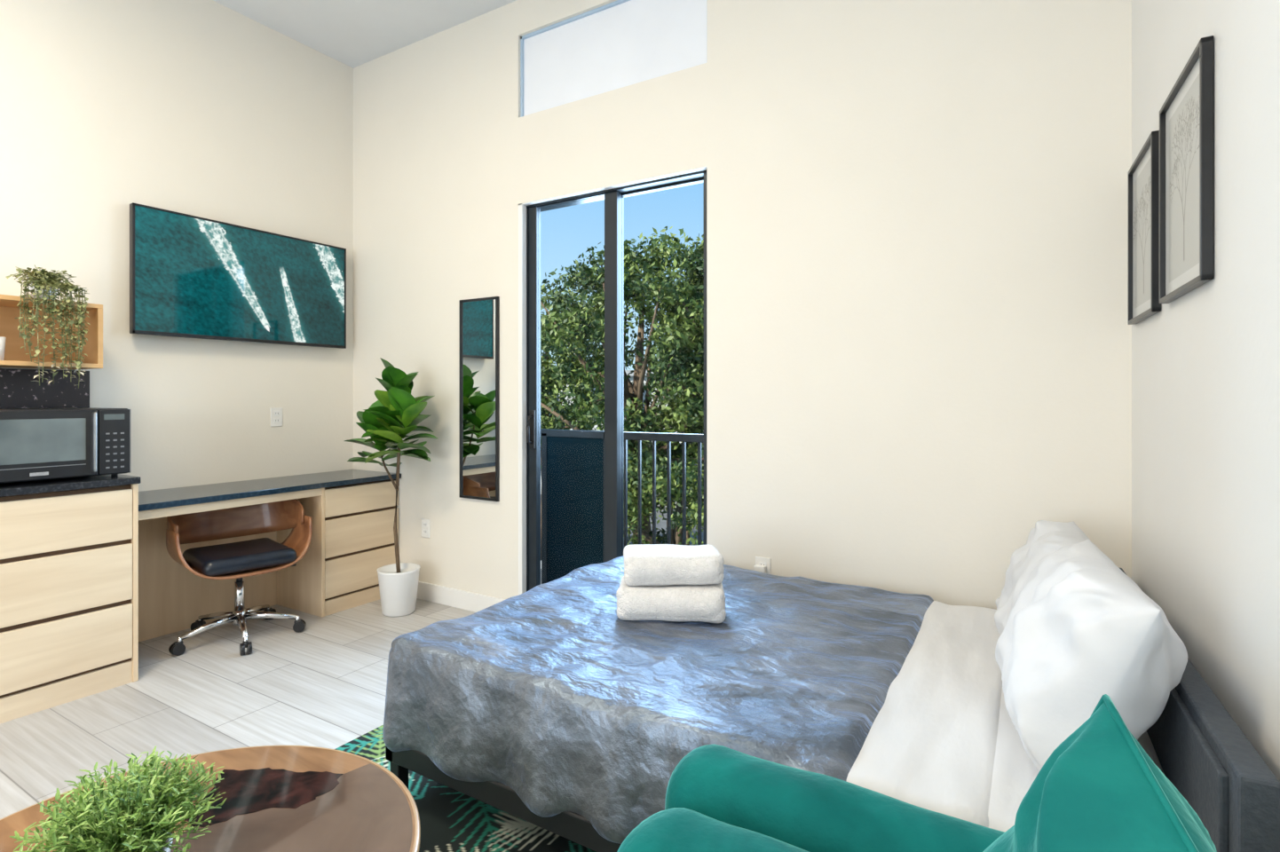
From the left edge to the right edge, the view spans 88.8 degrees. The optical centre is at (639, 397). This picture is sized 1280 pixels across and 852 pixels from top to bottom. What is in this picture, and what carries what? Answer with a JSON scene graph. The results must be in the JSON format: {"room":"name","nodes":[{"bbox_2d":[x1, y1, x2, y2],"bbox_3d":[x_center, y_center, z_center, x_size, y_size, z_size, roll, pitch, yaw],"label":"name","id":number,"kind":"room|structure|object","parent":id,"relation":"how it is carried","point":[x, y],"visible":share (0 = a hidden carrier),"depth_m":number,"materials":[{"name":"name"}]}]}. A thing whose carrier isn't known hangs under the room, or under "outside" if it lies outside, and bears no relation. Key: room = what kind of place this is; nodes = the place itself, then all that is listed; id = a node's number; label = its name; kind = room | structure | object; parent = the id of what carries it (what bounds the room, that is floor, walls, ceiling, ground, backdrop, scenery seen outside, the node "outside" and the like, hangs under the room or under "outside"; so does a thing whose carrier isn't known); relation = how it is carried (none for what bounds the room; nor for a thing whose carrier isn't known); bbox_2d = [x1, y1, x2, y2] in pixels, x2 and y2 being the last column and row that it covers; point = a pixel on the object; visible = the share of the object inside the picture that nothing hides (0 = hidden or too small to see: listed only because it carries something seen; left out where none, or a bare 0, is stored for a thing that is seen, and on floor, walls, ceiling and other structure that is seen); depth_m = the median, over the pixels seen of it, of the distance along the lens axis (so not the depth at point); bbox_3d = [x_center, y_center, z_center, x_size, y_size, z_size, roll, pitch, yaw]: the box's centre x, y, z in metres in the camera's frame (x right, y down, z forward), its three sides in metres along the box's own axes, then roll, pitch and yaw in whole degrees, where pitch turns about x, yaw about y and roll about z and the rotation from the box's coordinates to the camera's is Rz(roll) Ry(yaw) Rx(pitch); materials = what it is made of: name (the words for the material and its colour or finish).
{"room":"studio apartment","nodes":[
{"label":"studio apartment","id":0,"kind":"room"},
{"bbox_2d":[0,0,353,603],"bbox_3d":[-3.502,-0.495,2.036,0.100,3.530,6.070,0,0,31],"label":"wall","id":1,"kind":"structure","parent":0,"point":[201,108],"depth_m":3.58,"materials":[{"name":"paint"}]},
{"bbox_2d":[0,368,89,408],"bbox_3d":[-3.326,0.111,2.215,0.015,0.485,2.357,0,0,31],"label":"backsplash","id":2,"kind":"structure","parent":1,"relation":"attached to","point":[17,390],"depth_m":3.07,"materials":[{"name":"stone"}]},
{"bbox_2d":[0,294,102,370],"bbox_3d":[-2.907,-0.284,2.635,0.300,0.296,1.110,0,0,31],"label":"wall shelf","id":3,"kind":"object","parent":1,"relation":"attached to","point":[15,357],"visible":0.63,"depth_m":3.02,"materials":[{"name":"brown wood"}]},
{"bbox_2d":[0,336,6,360],"bbox_3d":[-2.726,-0.207,2.760,0.068,0.100,0.068,0,0,31],"label":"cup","id":4,"kind":"object","parent":3,"relation":"on","point":[2,339],"visible":0.89,"depth_m":2.76,"materials":[{"name":"white ceramic"}]},
{"bbox_2d":[6,264,89,388],"bbox_3d":[-2.638,-0.310,2.900,0.290,0.537,0.255,0,0,31],"label":"trailing plant","id":5,"kind":"object","parent":3,"relation":"on","point":[43,284],"visible":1,"depth_m":2.86,"materials":[{"name":"green plant"}]},
{"bbox_2d":[129,202,346,348],"bbox_3d":[-2.300,-0.656,3.855,0.076,0.671,1.202,0,0,31],"label":"television","id":6,"kind":"object","parent":1,"relation":"attached to","point":[191,276],"visible":1,"depth_m":3.73,"materials":[{"name":"black plastic"}]},
{"bbox_2d":[270,407,282,426],"bbox_3d":[-2.238,0.120,4.025,0.008,0.116,0.072,0,0,31],"label":"wall outlet","id":7,"kind":"object","parent":1,"relation":"attached to","point":[276,413],"visible":1,"depth_m":4.02,"materials":[{"name":"white paint"}]},
{"bbox_2d":[0,598,474,819],"bbox_3d":[-1.494,1.320,0.767,4.850,0.100,5.970,0,0,31],"label":"floor","id":8,"kind":"structure","parent":0,"point":[323,684],"depth_m":2.73,"materials":[{"name":"grey wood"}]},
{"bbox_2d":[0,474,140,723],"bbox_3d":[-3.086,0.812,2.067,0.570,0.915,2.351,0,0,31],"label":"base cabinet","id":9,"kind":"object","parent":8,"relation":"on","point":[69,547],"visible":0.86,"depth_m":2.71,"materials":[{"name":"brown wood"}]},
{"bbox_2d":[0,407,130,483],"bbox_3d":[-2.613,0.202,2.825,0.468,0.307,0.538,0,0,31],"label":"microwave","id":10,"kind":"object","parent":9,"relation":"on","point":[36,444],"visible":1,"depth_m":2.74,"materials":[{"name":"black plastic"}]},
{"bbox_2d":[165,498,312,655],"bbox_3d":[-2.129,0.901,3.451,0.608,0.737,0.650,0,0,31],"label":"office chair","id":11,"kind":"object","parent":8,"relation":"on","point":[239,560],"visible":0.98,"depth_m":3.47,"materials":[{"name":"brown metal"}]},
{"bbox_2d":[138,469,401,642],"bbox_3d":[-2.132,0.880,3.721,0.495,0.780,1.464,0,0,31],"label":"desk","id":12,"kind":"object","parent":8,"relation":"on","point":[351,512],"visible":0.7,"depth_m":3.80,"materials":[{"name":"wood"}]},
{"bbox_2d":[344,357,438,616],"bbox_3d":[-1.450,0.517,3.847,0.468,1.506,0.666,0,0,-41],"label":"fiddle leaf fig","id":13,"kind":"object","parent":8,"relation":"on","point":[396,413],"visible":1,"depth_m":3.79,"materials":[{"name":"green plant"}]},
{"bbox_2d":[335,725,596,851],"bbox_3d":[-0.486,1.266,1.227,2.200,0.008,2.300,0,0,31],"label":"area rug","id":14,"kind":"object","parent":8,"relation":"on","point":[451,820],"visible":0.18,"depth_m":1.94,"materials":[{"name":"black fabric"}]},
{"bbox_2d":[0,745,420,851],"bbox_3d":[-0.869,1.054,1.143,0.920,0.412,0.920,0,0,31],"label":"coffee table","id":15,"kind":"object","parent":14,"relation":"on","point":[280,798],"visible":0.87,"depth_m":1.35,"materials":[{"name":"brown wood"}]},
{"bbox_2d":[9,745,227,851],"bbox_3d":[-0.842,0.716,1.063,0.280,0.263,0.279,0,0,-21],"label":"potted plant","id":16,"kind":"object","parent":15,"relation":"on","point":[141,812],"visible":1,"depth_m":1.03,"materials":[{"name":"green plant"}]},
{"bbox_2d":[616,744,1004,851],"bbox_3d":[0.132,0.911,0.433,0.907,0.700,1.393,0,0,31],"label":"armchair","id":17,"kind":"object","parent":14,"relation":"on","point":[719,798],"visible":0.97,"depth_m":0.99,"materials":[{"name":"teal fabric"}]},
{"bbox_2d":[983,694,1216,851],"bbox_3d":[0.426,0.586,0.581,0.234,0.556,0.556,0,0,12],"label":"throw pillow","id":18,"kind":"object","parent":17,"relation":"on","point":[1099,790],"visible":1,"depth_m":0.61,"materials":[{"name":"teal fabric"}]},
{"bbox_2d":[382,555,1279,851],"bbox_3d":[0.431,0.915,2.089,2.050,0.691,1.457,0,0,31],"label":"bed","id":19,"kind":"object","parent":14,"relation":"on","point":[561,715],"visible":0.73,"depth_m":1.69,"materials":[{"name":"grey fabric"}]},
{"bbox_2d":[382,555,933,844],"bbox_3d":[0.173,0.918,2.243,1.444,0.374,1.442,0,0,31],"label":"blanket","id":20,"kind":"object","parent":19,"relation":"on","point":[561,715],"depth_m":1.79,"materials":[{"name":"fabric"}]},
{"bbox_2d":[616,576,726,623],"bbox_3d":[0.108,0.686,2.256,0.364,0.112,0.265,0,0,4],"label":"folded towel","id":21,"kind":"object","parent":19,"relation":"on","point":[669,603],"visible":0.87,"depth_m":2.14,"materials":[{"name":"white fabric"}]},
{"bbox_2d":[623,544,724,586],"bbox_3d":[0.112,0.582,2.290,0.342,0.108,0.247,0,0,-3],"label":"folded towel","id":22,"kind":"object","parent":21,"relation":"on","point":[644,564],"visible":1,"depth_m":2.18,"materials":[{"name":"white fabric"}]},
{"bbox_2d":[994,520,1088,635],"bbox_3d":[1.262,0.594,1.995,0.322,0.378,0.594,0,0,31],"label":"pillow","id":23,"kind":"object","parent":19,"relation":"on","point":[1047,537],"visible":0.37,"depth_m":1.98,"materials":[{"name":"fabric"}]},
{"bbox_2d":[995,538,1187,771],"bbox_3d":[0.988,0.570,1.466,0.319,0.404,0.596,0,0,25],"label":"pillow","id":24,"kind":"object","parent":19,"relation":"on","point":[1079,630],"visible":0.86,"depth_m":1.27,"materials":[{"name":"fabric"}]},
{"bbox_2d":[213,0,516,68],"bbox_3d":[-1.468,-2.310,0.809,4.850,0.100,6.070,0,0,31],"label":"ceiling","id":25,"kind":"structure","parent":0,"point":[352,33],"depth_m":3.91,"materials":[{"name":"paint"}]},
{"bbox_2d":[540,428,703,584],"bbox_3d":[0.080,0.748,3.811,1.700,1.085,0.050,0,0,31],"label":"balcony railing","id":26,"kind":"object","parent":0,"point":[572,462],"depth_m":4.05,"materials":[{"name":"black metal"}]},
{"bbox_2d":[353,0,1131,609],"bbox_3d":[-0.037,-0.495,3.404,4.420,3.530,0.150,0,0,31],"label":"wall","id":27,"kind":"structure","parent":0,"point":[919,335],"depth_m":2.78,"materials":[{"name":"paint"}]},
{"bbox_2d":[421,518,429,537],"bbox_3d":[-1.346,0.820,4.100,0.072,0.116,0.008,0,0,31],"label":"wall outlet","id":28,"kind":"object","parent":27,"relation":"attached to","point":[425,523],"visible":1,"depth_m":4.10,"materials":[{"name":"white paint"}]},
{"bbox_2d":[416,580,505,612],"bbox_3d":[0.079,1.215,3.238,3.790,0.110,0.014,0,0,31],"label":"baseboard","id":29,"kind":"structure","parent":27,"relation":"attached to","point":[454,597],"depth_m":3.95,"materials":[{"name":"white paint"}]},
{"bbox_2d":[459,296,499,501],"bbox_3d":[-0.949,0.007,3.852,0.305,1.185,0.020,0,0,31],"label":"wall mirror","id":30,"kind":"object","parent":27,"relation":"attached to","point":[479,318],"visible":1,"depth_m":3.85,"materials":[{"name":"black mirror"}]},
{"bbox_2d":[518,165,706,594],"bbox_3d":[-0.151,0.085,3.466,1.180,2.370,0.153,0,0,31],"label":"door","id":31,"kind":"structure","parent":27,"relation":"in","point":[529,213],"depth_m":3.59,"materials":[{"name":"black paint"}]},
{"bbox_2d":[520,0,706,117],"bbox_3d":[-0.169,-1.825,3.436,1.180,0.470,0.030,0,0,31],"label":"window","id":32,"kind":"structure","parent":27,"relation":"in","point":[619,43],"depth_m":3.43,"materials":[{"name":"glass"}]},
{"bbox_2d":[753,556,770,574],"bbox_3d":[0.556,0.744,2.927,0.075,0.070,0.053,0,0,31],"label":"wall outlet","id":33,"kind":"object","parent":27,"relation":"attached to","point":[762,564],"visible":0.57,"depth_m":2.90,"materials":[{"name":"white plastic"}]},
{"bbox_2d":[1131,0,1279,782],"bbox_3d":[0.354,-0.495,-0.319,0.100,3.530,5.830,0,0,29],"label":"wall","id":34,"kind":"structure","parent":0,"point":[1205,367],"depth_m":1.36,"materials":[{"name":"paint"}]},
{"bbox_2d":[1127,130,1161,324],"bbox_3d":[1.561,-0.502,2.027,0.022,0.515,0.385,0,0,29],"label":"picture frame","id":35,"kind":"object","parent":34,"relation":"attached to","point":[1143,175],"visible":0.99,"depth_m":2.02,"materials":[{"name":"black plastic"}]},
{"bbox_2d":[1132,146,1150,317],"bbox_3d":[1.562,-0.502,2.026,0.001,0.489,0.359,0,0,29],"label":"print","id":36,"kind":"object","parent":35,"relation":"attached to","point":[1141,164],"depth_m":2.05},
{"bbox_2d":[1159,35,1213,303],"bbox_3d":[1.324,-0.517,1.592,0.022,0.525,0.415,0,0,29],"label":"picture frame","id":37,"kind":"object","parent":34,"relation":"attached to","point":[1186,115],"visible":1,"depth_m":1.56,"materials":[{"name":"black plastic"}]},
{"bbox_2d":[1165,57,1199,295],"bbox_3d":[1.325,-0.517,1.591,0.001,0.499,0.389,0,0,29],"label":"print","id":38,"kind":"object","parent":37,"relation":"attached to","point":[1182,102],"depth_m":1.59},
{"label":"outside","id":39,"kind":"structure","parent":0,"visible":0},
{"bbox_2d":[540,506,703,584],"bbox_3d":[13.028,4.645,40.957,100.000,0.250,76.400,0,0,31],"label":"ground","id":40,"kind":"structure","parent":39,"point":[662,524],"depth_m":22.96,"materials":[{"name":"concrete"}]},
{"bbox_2d":[540,301,635,560],"bbox_3d":[-2.574,0.869,17.990,5.650,7.438,4.185,0,0,27],"label":"oak tree","id":41,"kind":"object","parent":40,"relation":"on","point":[545,413],"visible":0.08,"depth_m":17.12,"materials":[{"name":"green plant"}]},
{"bbox_2d":[540,226,703,541],"bbox_3d":[-0.098,0.785,11.913,5.576,7.606,3.920,0,0,26],"label":"oak tree","id":42,"kind":"object","parent":40,"relation":"on","point":[588,322],"visible":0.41,"depth_m":11.11,"materials":[{"name":"green plant"}]},
{"bbox_2d":[540,370,703,508],"bbox_3d":[1.619,1.695,31.724,22.400,5.750,8.400,0,0,31],"label":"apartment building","id":43,"kind":"structure","parent":40,"relation":"on","point":[631,378],"depth_m":28.10,"materials":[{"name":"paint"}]},
{"bbox_2d":[623,444,703,545],"bbox_3d":[0.491,2.652,9.752,4.020,3.869,1.960,0,0,31],"label":"shrub","id":44,"kind":"object","parent":40,"relation":"on","point":[691,488],"visible":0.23,"depth_m":9.52,"materials":[{"name":"green plant"}]},
{"bbox_2d":[626,233,703,481],"bbox_3d":[2.260,0.659,11.190,4.619,7.836,4.161,0,0,37],"label":"oak tree","id":45,"kind":"object","parent":40,"relation":"on","point":[697,269],"visible":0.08,"depth_m":10.58,"materials":[{"name":"green plant"}]}
]}

